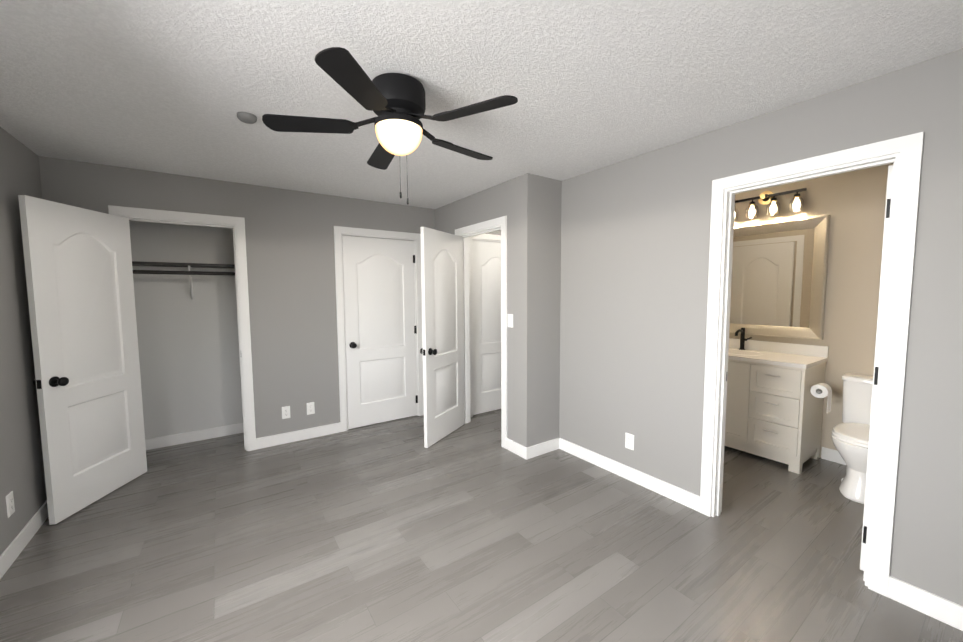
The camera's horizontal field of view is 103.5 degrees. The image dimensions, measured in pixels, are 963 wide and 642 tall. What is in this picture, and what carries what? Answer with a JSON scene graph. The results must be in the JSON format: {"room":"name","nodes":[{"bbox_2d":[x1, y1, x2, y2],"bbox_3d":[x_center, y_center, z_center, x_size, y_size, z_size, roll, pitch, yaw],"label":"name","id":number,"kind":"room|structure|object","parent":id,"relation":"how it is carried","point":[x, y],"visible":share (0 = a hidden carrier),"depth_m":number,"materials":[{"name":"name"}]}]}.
{"room":"empty bedroom","nodes":[
{"label":"empty bedroom","id":0,"kind":"room"},
{"bbox_2d":[0,127,46,554],"bbox_3d":[-2.025,0.162,1.099,0.110,2.420,5.350,-3,5,-35],"label":"wall","id":1,"kind":"structure","parent":0,"point":[22,476],"depth_m":2.25,"materials":[{"name":"paint"}]},
{"bbox_2d":[6,491,14,517],"bbox_3d":[-2.583,1.005,2.082,0.009,0.118,0.072,-3,5,-35],"label":"electrical outlet","id":2,"kind":"object","parent":1,"relation":"attached to","point":[10,504],"visible":1,"depth_m":2.07,"materials":[{"name":"white plastic"}]},
{"bbox_2d":[129,221,242,438],"bbox_3d":[-1.331,-0.114,4.758,5.430,2.420,0.110,-3,5,-35],"label":"wall","id":3,"kind":"structure","parent":0,"point":[189,358],"depth_m":3.65,"materials":[{"name":"paint"}]},
{"bbox_2d":[132,261,234,298],"bbox_3d":[-2.812,-0.360,3.455,1.100,0.322,0.310,-3,5,-35],"label":"shelf","id":4,"kind":"object","parent":3,"relation":"attached to","point":[167,269],"visible":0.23,"depth_m":3.49,"materials":[{"name":"paint"}]},
{"bbox_2d":[38,156,434,437],"bbox_3d":[-1.810,-0.035,3.723,3.240,2.420,0.110,-3,5,-35],"label":"wall","id":5,"kind":"structure","parent":0,"point":[289,236],"depth_m":3.59,"materials":[{"name":"paint"}]},
{"bbox_2d":[18,195,146,524],"bbox_3d":[-2.735,0.242,2.653,0.427,2.022,0.639,-3,5,-35],"label":"closet door","id":6,"kind":"structure","parent":5,"relation":"in","point":[81,296],"depth_m":2.57,"materials":[{"name":"white wood"}]},
{"bbox_2d":[108,205,255,450],"bbox_3d":[-2.500,0.155,3.257,0.878,2.119,0.142,-3,5,-35],"label":"door frame","id":7,"kind":"structure","parent":5,"relation":"attached to","point":[237,224],"depth_m":3.39,"materials":[{"name":"white wood"}]},
{"bbox_2d":[282,406,290,418],"bbox_3d":[-1.886,0.883,3.662,0.072,0.118,0.009,-3,5,-35],"label":"electrical outlet","id":8,"kind":"object","parent":5,"relation":"attached to","point":[286,410],"depth_m":3.66,"materials":[{"name":"white plastic"}]},
{"bbox_2d":[306,402,314,414],"bbox_3d":[-1.705,0.873,3.787,0.072,0.118,0.009,-3,5,-35],"label":"electrical outlet","id":9,"kind":"object","parent":5,"relation":"attached to","point":[310,406],"depth_m":3.79,"materials":[{"name":"white plastic"}]},
{"bbox_2d":[334,226,423,431],"bbox_3d":[-1.119,0.076,4.211,0.958,2.119,0.142,-3,5,-35],"label":"door frame","id":10,"kind":"structure","parent":5,"relation":"attached to","point":[339,232],"depth_m":3.98,"materials":[{"name":"white wood"}]},
{"bbox_2d":[342,236,417,428],"bbox_3d":[-1.097,0.118,4.188,0.803,2.022,0.173,-3,5,-35],"label":"door","id":11,"kind":"structure","parent":5,"relation":"in","point":[379,305],"depth_m":4.16,"materials":[{"name":"white wood"}]},
{"bbox_2d":[435,176,518,442],"bbox_3d":[-0.063,-0.062,3.947,0.110,2.420,1.510,-3,5,-35],"label":"wall","id":12,"kind":"structure","parent":0,"point":[497,201],"depth_m":3.41,"materials":[{"name":"paint"}]},
{"bbox_2d":[420,227,464,447],"bbox_3d":[-0.359,0.145,3.760,0.640,2.022,0.421,-3,5,-35],"label":"hall door","id":13,"kind":"structure","parent":12,"relation":"in","point":[442,350],"depth_m":3.70,"materials":[{"name":"white wood"}]},
{"bbox_2d":[455,216,506,448],"bbox_3d":[0.027,0.097,3.831,0.142,2.119,0.878,-3,5,-35],"label":"door frame","id":14,"kind":"structure","parent":12,"relation":"attached to","point":[484,227],"depth_m":3.59,"materials":[{"name":"white wood"}]},
{"bbox_2d":[508,314,512,327],"bbox_3d":[0.255,-0.002,3.385,0.012,0.118,0.072,-3,5,-35],"label":"light switch","id":15,"kind":"object","parent":12,"relation":"attached to","point":[510,320],"visible":1,"depth_m":3.38,"materials":[{"name":"white plastic"}]},
{"bbox_2d":[0,409,962,641],"bbox_3d":[0.169,1.293,2.703,5.430,0.100,5.350,-3,5,-35],"label":"floor","id":16,"kind":"structure","parent":0,"point":[473,530],"depth_m":2.10,"materials":[{"name":"grey wood"}]},
{"bbox_2d":[724,328,831,473],"bbox_3d":[2.457,0.627,3.419,0.568,1.093,1.070,-3,5,-35],"label":"bathroom vanity","id":17,"kind":"object","parent":16,"relation":"on","point":[777,392],"visible":0.83,"depth_m":3.15,"materials":[{"name":"white paint"}]},
{"bbox_2d":[831,373,872,503],"bbox_3d":[2.829,0.834,2.750,0.715,0.775,0.444,-3,5,-35],"label":"toilet","id":18,"kind":"object","parent":16,"relation":"on","point":[850,436],"visible":0.46,"depth_m":2.71,"materials":[{"name":"white ceramic"}]},
{"bbox_2d":[0,0,962,208],"bbox_3d":[0.154,-1.220,2.516,5.430,0.100,5.350,-3,5,-35],"label":"ceiling","id":19,"kind":"structure","parent":0,"point":[170,86],"depth_m":1.70,"materials":[{"name":"paint"}]},
{"bbox_2d":[237,112,256,123],"bbox_3d":[-1.290,-1.113,2.088,0.096,0.033,0.096,-3,5,-35],"label":"smoke detector","id":20,"kind":"object","parent":19,"relation":"attached to","point":[247,117],"visible":1,"depth_m":2.06,"materials":[{"name":"grey plastic"}]},
{"bbox_2d":[262,47,517,203],"bbox_3d":[-0.387,-0.853,1.850,1.146,0.526,1.146,-3,5,-35],"label":"ceiling fan","id":21,"kind":"object","parent":19,"relation":"hanging from","point":[395,103],"visible":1,"depth_m":1.71,"materials":[{"name":"black"}]},
{"bbox_2d":[485,230,500,234],"bbox_3d":[0.559,-0.135,4.874,1.970,2.420,0.110,-3,5,-35],"label":"wall","id":22,"kind":"structure","parent":0,"point":[498,232],"depth_m":4.47,"materials":[{"name":"paint"}]},
{"bbox_2d":[469,234,500,416],"bbox_3d":[0.161,0.038,4.610,0.878,2.119,0.142,-3,5,-35],"label":"door frame","id":23,"kind":"structure","parent":22,"relation":"attached to","point":[491,238],"depth_m":4.36,"materials":[{"name":"white wood"}]},
{"bbox_2d":[472,241,500,414],"bbox_3d":[0.171,0.080,4.599,0.714,2.022,0.035,-3,5,-35],"label":"hall door","id":24,"kind":"structure","parent":22,"relation":"in","point":[486,291],"depth_m":4.50,"materials":[{"name":"white wood"}]},
{"bbox_2d":[518,173,561,446],"bbox_3d":[1.208,-0.062,3.842,2.080,2.420,0.110,-3,5,-35],"label":"wall","id":25,"kind":"structure","parent":0,"point":[539,296],"depth_m":3.29,"materials":[{"name":"paint"}]},
{"bbox_2d":[559,48,962,605],"bbox_3d":[1.625,0.056,2.219,0.110,2.420,3.040,-3,5,-35],"label":"wall","id":26,"kind":"structure","parent":0,"point":[635,240],"depth_m":2.41,"materials":[{"name":"paint"}]},
{"bbox_2d":[0,422,962,630],"bbox_3d":[0.168,1.193,2.695,5.210,0.100,5.130,-3,5,-35],"label":"baseboard","id":27,"kind":"structure","parent":26,"relation":"attached to","point":[948,612],"depth_m":2.87,"materials":[{"name":"white wood"}]},
{"bbox_2d":[625,433,633,450],"bbox_3d":[1.131,0.921,2.900,0.009,0.118,0.072,-3,5,-35],"label":"electrical outlet","id":28,"kind":"object","parent":26,"relation":"attached to","point":[629,441],"visible":1,"depth_m":2.90,"materials":[{"name":"white plastic"}]},
{"bbox_2d":[700,132,923,596],"bbox_3d":[1.720,0.216,2.095,0.142,2.119,0.848,-3,5,-35],"label":"door frame","id":29,"kind":"structure","parent":26,"relation":"attached to","point":[903,154],"depth_m":1.80,"materials":[{"name":"white wood"}]},
{"bbox_2d":[860,165,892,570],"bbox_3d":[2.218,0.255,2.075,0.690,2.022,0.173,-3,5,-35],"label":"bathroom door","id":30,"kind":"structure","parent":26,"relation":"in","point":[877,351],"depth_m":1.87,"materials":[{"name":"white wood"}]},
{"bbox_2d":[729,163,892,457],"bbox_3d":[2.148,-0.110,4.407,0.110,2.420,4.650,-3,5,-35],"label":"wall","id":31,"kind":"structure","parent":0,"point":[852,204],"depth_m":3.10,"materials":[{"name":"paint"}]},
{"bbox_2d":[734,188,806,220],"bbox_3d":[2.586,-1.081,3.481,0.125,0.235,0.620,-3,5,-35],"label":"sconce","id":32,"kind":"object","parent":31,"relation":"attached to","point":[796,203],"visible":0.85,"depth_m":3.41,"materials":[{"name":"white glass"}]},
{"bbox_2d":[729,215,830,339],"bbox_3d":[2.634,-0.384,3.539,0.046,1.040,0.880,-3,5,-35],"label":"bathroom mirror","id":33,"kind":"object","parent":31,"relation":"attached to","point":[779,278],"visible":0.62,"depth_m":3.44,"materials":[{"name":"beige mirror"}]}
]}

